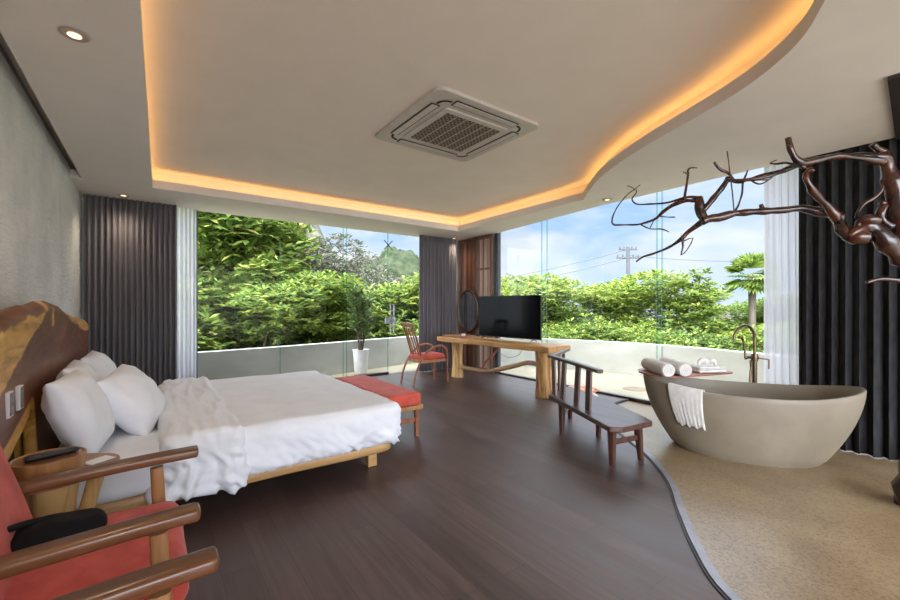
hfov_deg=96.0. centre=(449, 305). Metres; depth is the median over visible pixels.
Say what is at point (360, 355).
potted plant
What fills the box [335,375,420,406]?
cushion
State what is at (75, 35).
recessed light
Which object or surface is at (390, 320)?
door
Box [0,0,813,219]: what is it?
ceiling
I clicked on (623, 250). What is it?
wire
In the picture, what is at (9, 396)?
wall socket
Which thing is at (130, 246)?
curtain
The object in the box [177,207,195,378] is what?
sheer curtain
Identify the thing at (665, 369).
rolled towel
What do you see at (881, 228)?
sculpture
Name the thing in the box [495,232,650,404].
window
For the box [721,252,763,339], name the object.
palm tree
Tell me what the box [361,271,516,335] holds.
broadleaf tree
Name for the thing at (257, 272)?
shrub
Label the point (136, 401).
pillow
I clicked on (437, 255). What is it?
curtain
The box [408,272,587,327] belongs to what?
spreading tree
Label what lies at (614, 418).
slatted bench
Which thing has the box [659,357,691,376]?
rolled towel
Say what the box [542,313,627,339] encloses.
bush
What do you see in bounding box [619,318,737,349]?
bush
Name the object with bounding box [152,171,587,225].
light strip
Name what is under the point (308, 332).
bush
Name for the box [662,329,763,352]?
bush
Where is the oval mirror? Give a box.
[458,289,478,332]
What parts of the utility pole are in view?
post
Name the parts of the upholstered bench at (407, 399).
frame, leg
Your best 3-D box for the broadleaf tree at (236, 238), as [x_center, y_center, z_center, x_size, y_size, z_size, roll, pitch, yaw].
[-7.708,0.172,12.934,7.414,8.355,7.310,0,0,-12]
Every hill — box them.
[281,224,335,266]
[350,246,418,319]
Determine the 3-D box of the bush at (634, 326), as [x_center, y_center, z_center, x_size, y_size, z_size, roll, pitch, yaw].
[4.901,2.442,11.659,3.799,3.812,3.774,0,0,12]
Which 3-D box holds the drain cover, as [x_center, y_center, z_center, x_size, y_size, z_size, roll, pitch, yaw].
[3.042,1.357,6.652,0.380,0.007,0.380,0,0,-36]
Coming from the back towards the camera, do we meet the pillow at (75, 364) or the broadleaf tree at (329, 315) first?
the broadleaf tree at (329, 315)
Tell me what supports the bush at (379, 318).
on the floor
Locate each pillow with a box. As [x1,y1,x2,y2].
[41,369,114,452]
[56,360,101,381]
[80,350,116,378]
[97,364,165,435]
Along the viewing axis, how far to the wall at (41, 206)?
3.13 m
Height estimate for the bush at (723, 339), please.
3.712 m
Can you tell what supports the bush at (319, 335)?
on the floor
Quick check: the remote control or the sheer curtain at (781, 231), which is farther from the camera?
the sheer curtain at (781, 231)
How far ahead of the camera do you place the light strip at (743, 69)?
3.14 m
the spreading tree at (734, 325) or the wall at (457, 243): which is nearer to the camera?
the wall at (457, 243)
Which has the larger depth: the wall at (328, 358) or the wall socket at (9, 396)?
the wall at (328, 358)
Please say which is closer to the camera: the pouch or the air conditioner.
the pouch
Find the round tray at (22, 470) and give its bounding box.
[8,447,86,481]
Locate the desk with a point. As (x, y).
(543, 388)
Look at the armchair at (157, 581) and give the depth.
0.99 m
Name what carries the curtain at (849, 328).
hanging from the ceiling at (823, 87)
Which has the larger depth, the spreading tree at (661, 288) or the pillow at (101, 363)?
the spreading tree at (661, 288)
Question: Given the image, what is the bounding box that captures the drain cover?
[623,386,645,390]
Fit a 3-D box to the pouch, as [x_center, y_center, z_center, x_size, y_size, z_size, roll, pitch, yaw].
[-1.370,0.778,1.385,0.301,0.127,0.170,0,0,-36]
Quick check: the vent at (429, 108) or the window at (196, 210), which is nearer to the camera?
the vent at (429, 108)
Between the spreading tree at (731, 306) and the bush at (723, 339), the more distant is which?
the spreading tree at (731, 306)
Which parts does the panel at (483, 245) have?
rail, rail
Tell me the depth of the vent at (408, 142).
4.20 m
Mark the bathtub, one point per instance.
(761, 424)
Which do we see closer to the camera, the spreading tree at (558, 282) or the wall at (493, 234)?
the wall at (493, 234)
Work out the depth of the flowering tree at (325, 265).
14.38 m
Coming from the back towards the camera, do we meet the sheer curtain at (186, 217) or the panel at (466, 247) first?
the panel at (466, 247)
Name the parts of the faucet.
spout, lever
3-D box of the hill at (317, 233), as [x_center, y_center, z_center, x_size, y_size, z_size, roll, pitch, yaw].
[-19.000,-3.748,52.000,18.000,17.250,18.000,0,0,-36]
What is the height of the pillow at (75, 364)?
0.427 m
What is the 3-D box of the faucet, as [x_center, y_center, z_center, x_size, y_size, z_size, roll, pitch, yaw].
[3.096,0.768,4.170,0.393,1.164,0.133,0,0,-20]
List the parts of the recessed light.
bulb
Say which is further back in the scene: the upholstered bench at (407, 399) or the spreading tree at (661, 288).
the spreading tree at (661, 288)
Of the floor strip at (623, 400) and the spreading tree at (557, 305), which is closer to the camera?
the floor strip at (623, 400)
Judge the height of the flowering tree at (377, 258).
7.041 m
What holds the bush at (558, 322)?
on the floor
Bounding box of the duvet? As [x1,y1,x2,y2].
[209,371,400,474]
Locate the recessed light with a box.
[58,27,89,42]
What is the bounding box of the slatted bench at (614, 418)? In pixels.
[547,348,651,466]
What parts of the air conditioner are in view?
grille frame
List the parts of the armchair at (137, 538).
armrest, armrest, leg, leg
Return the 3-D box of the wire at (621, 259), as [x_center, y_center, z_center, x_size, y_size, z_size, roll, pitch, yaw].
[6.945,-2.503,33.998,16.008,3.141,0.040,0,0,0]
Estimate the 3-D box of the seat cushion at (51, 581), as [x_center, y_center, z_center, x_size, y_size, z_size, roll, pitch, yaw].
[-1.297,0.916,1.385,0.654,0.189,0.601,0,0,-36]
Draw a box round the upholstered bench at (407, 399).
[335,375,422,435]
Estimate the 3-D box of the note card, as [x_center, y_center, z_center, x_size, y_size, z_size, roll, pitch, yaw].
[-1.623,0.713,1.872,0.070,0.003,0.100,0,0,17]
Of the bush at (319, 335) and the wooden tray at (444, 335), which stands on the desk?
the wooden tray at (444, 335)
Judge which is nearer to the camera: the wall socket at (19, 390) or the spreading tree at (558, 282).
the wall socket at (19, 390)
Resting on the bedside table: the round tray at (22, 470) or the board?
the round tray at (22, 470)
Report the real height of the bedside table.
0.616 m
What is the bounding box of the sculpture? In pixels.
[611,137,899,505]
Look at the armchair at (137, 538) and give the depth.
1.29 m
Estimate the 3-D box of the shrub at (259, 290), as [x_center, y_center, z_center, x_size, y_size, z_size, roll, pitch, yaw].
[-4.646,1.642,10.775,7.099,5.421,5.087,0,0,-41]
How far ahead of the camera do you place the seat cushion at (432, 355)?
6.91 m
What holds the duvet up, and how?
on the bed
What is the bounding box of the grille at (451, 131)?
[410,113,499,151]
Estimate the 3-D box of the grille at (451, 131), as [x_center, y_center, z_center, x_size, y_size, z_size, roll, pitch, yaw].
[0.044,-1.627,3.842,0.610,0.006,0.610,0,0,-36]
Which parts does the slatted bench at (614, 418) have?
rail, leg, leg, rail, leg, seat, leg, leg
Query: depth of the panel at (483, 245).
8.18 m
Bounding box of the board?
[638,368,732,377]
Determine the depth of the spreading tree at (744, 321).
17.16 m
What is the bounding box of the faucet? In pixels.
[732,324,769,382]
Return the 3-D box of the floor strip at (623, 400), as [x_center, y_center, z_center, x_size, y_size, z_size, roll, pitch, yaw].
[2.021,1.342,4.928,0.323,0.036,1.990,0,0,23]
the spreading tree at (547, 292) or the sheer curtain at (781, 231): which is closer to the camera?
the sheer curtain at (781, 231)
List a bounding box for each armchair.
[0,444,200,599]
[49,546,218,599]
[400,322,448,386]
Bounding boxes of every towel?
[641,357,674,376]
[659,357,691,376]
[668,383,705,430]
[690,357,726,372]
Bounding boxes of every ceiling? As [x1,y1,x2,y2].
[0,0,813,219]
[0,0,899,241]
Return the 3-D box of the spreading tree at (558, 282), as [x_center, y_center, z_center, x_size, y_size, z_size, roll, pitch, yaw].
[3.904,1.605,15.713,7.194,5.494,5.155,0,0,-10]
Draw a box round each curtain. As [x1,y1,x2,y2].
[84,194,176,386]
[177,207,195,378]
[419,235,455,371]
[764,161,798,384]
[799,138,899,459]
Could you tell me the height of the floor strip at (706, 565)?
0.042 m
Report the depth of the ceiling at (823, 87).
3.06 m
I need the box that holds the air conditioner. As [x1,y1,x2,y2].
[376,86,537,161]
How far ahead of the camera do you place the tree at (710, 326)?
13.82 m
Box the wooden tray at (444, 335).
[443,334,475,337]
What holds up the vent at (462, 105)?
attached to the air conditioner
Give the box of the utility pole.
[616,246,639,276]
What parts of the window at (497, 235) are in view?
frame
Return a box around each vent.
[390,102,439,134]
[397,139,457,156]
[451,100,517,126]
[466,131,518,155]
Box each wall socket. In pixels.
[5,391,13,418]
[15,385,23,410]
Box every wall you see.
[0,44,81,318]
[82,197,83,319]
[198,336,763,382]
[456,241,458,333]
[493,234,494,372]
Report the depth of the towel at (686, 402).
3.65 m
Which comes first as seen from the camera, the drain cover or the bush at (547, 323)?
the drain cover
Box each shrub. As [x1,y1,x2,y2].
[198,246,306,351]
[198,269,395,350]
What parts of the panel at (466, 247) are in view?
rail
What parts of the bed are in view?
headboard, mattress, leg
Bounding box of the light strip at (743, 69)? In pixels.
[606,23,798,162]
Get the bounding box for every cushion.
[0,444,32,599]
[3,501,188,599]
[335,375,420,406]
[410,351,444,359]
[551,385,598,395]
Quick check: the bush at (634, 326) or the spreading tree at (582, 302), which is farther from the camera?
the spreading tree at (582, 302)
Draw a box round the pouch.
[7,508,107,551]
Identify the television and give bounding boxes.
[479,295,541,342]
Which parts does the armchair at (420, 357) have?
post, crest rail, post, hoop arm, seat rail, hoop arm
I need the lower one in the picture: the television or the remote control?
the remote control
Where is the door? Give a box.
[358,240,395,375]
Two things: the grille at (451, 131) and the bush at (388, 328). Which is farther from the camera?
the bush at (388, 328)
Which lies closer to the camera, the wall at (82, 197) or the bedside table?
the bedside table
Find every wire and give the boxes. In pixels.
[516,250,624,275]
[546,259,621,277]
[630,255,730,261]
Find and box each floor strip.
[614,399,628,436]
[629,441,741,599]
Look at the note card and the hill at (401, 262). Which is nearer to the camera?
the note card
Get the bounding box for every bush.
[228,320,356,346]
[282,330,375,345]
[316,328,398,341]
[375,318,415,337]
[542,309,674,343]
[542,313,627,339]
[542,320,629,341]
[542,323,569,334]
[611,325,698,345]
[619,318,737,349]
[658,329,763,352]
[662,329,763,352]
[710,323,763,352]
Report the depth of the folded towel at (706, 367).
4.05 m
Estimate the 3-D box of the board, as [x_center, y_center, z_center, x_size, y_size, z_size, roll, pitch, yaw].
[2.378,0.675,4.193,0.930,0.018,0.534,0,0,-16]
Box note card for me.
[86,455,115,464]
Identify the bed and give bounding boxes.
[0,301,400,513]
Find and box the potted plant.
[343,279,377,374]
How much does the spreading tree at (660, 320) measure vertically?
5.311 m
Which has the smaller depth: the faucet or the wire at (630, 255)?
the faucet
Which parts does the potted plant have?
pot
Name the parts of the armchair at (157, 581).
leg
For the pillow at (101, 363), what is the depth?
3.21 m
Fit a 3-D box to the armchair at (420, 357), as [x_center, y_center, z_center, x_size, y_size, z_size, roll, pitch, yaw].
[-0.444,0.801,7.007,0.729,1.063,0.462,0,0,-36]
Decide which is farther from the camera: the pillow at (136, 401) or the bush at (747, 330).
the bush at (747, 330)
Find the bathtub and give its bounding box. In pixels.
[643,374,866,468]
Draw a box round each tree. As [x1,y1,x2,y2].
[198,211,323,349]
[212,272,418,340]
[232,279,410,342]
[261,232,415,342]
[309,253,395,308]
[322,286,418,341]
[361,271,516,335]
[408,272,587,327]
[501,275,660,338]
[502,288,599,325]
[542,268,732,339]
[543,280,650,341]
[576,286,717,337]
[612,290,744,336]
[667,267,729,349]
[684,301,763,349]
[720,296,763,344]
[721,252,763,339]
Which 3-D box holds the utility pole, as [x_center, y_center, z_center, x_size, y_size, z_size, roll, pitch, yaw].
[14.943,-0.346,34.000,1.901,9.353,0.380,0,0,0]
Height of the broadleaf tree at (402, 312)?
5.091 m
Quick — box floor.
[175,363,899,599]
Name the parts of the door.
handle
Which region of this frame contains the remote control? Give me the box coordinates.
[23,446,78,461]
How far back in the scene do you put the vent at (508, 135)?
4.07 m
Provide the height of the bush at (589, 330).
3.965 m
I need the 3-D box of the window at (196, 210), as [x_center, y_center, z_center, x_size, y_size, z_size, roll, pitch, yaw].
[-2.842,-0.100,6.783,3.950,2.860,0.178,0,0,-36]
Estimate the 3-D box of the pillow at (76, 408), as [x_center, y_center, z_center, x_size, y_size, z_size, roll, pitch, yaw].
[-2.149,0.610,2.355,0.299,0.427,0.611,0,0,-36]
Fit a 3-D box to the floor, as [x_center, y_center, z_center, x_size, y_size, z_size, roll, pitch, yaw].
[-0.028,1.455,4.261,13.000,0.250,12.100,0,0,-36]
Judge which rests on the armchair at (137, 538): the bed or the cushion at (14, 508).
the cushion at (14, 508)
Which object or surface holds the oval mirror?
attached to the panel at (483, 245)
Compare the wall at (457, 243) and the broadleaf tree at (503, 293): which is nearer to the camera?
the wall at (457, 243)
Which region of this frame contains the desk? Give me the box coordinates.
[437,336,570,398]
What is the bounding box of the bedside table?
[24,453,119,518]
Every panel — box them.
[459,238,473,366]
[474,234,492,368]

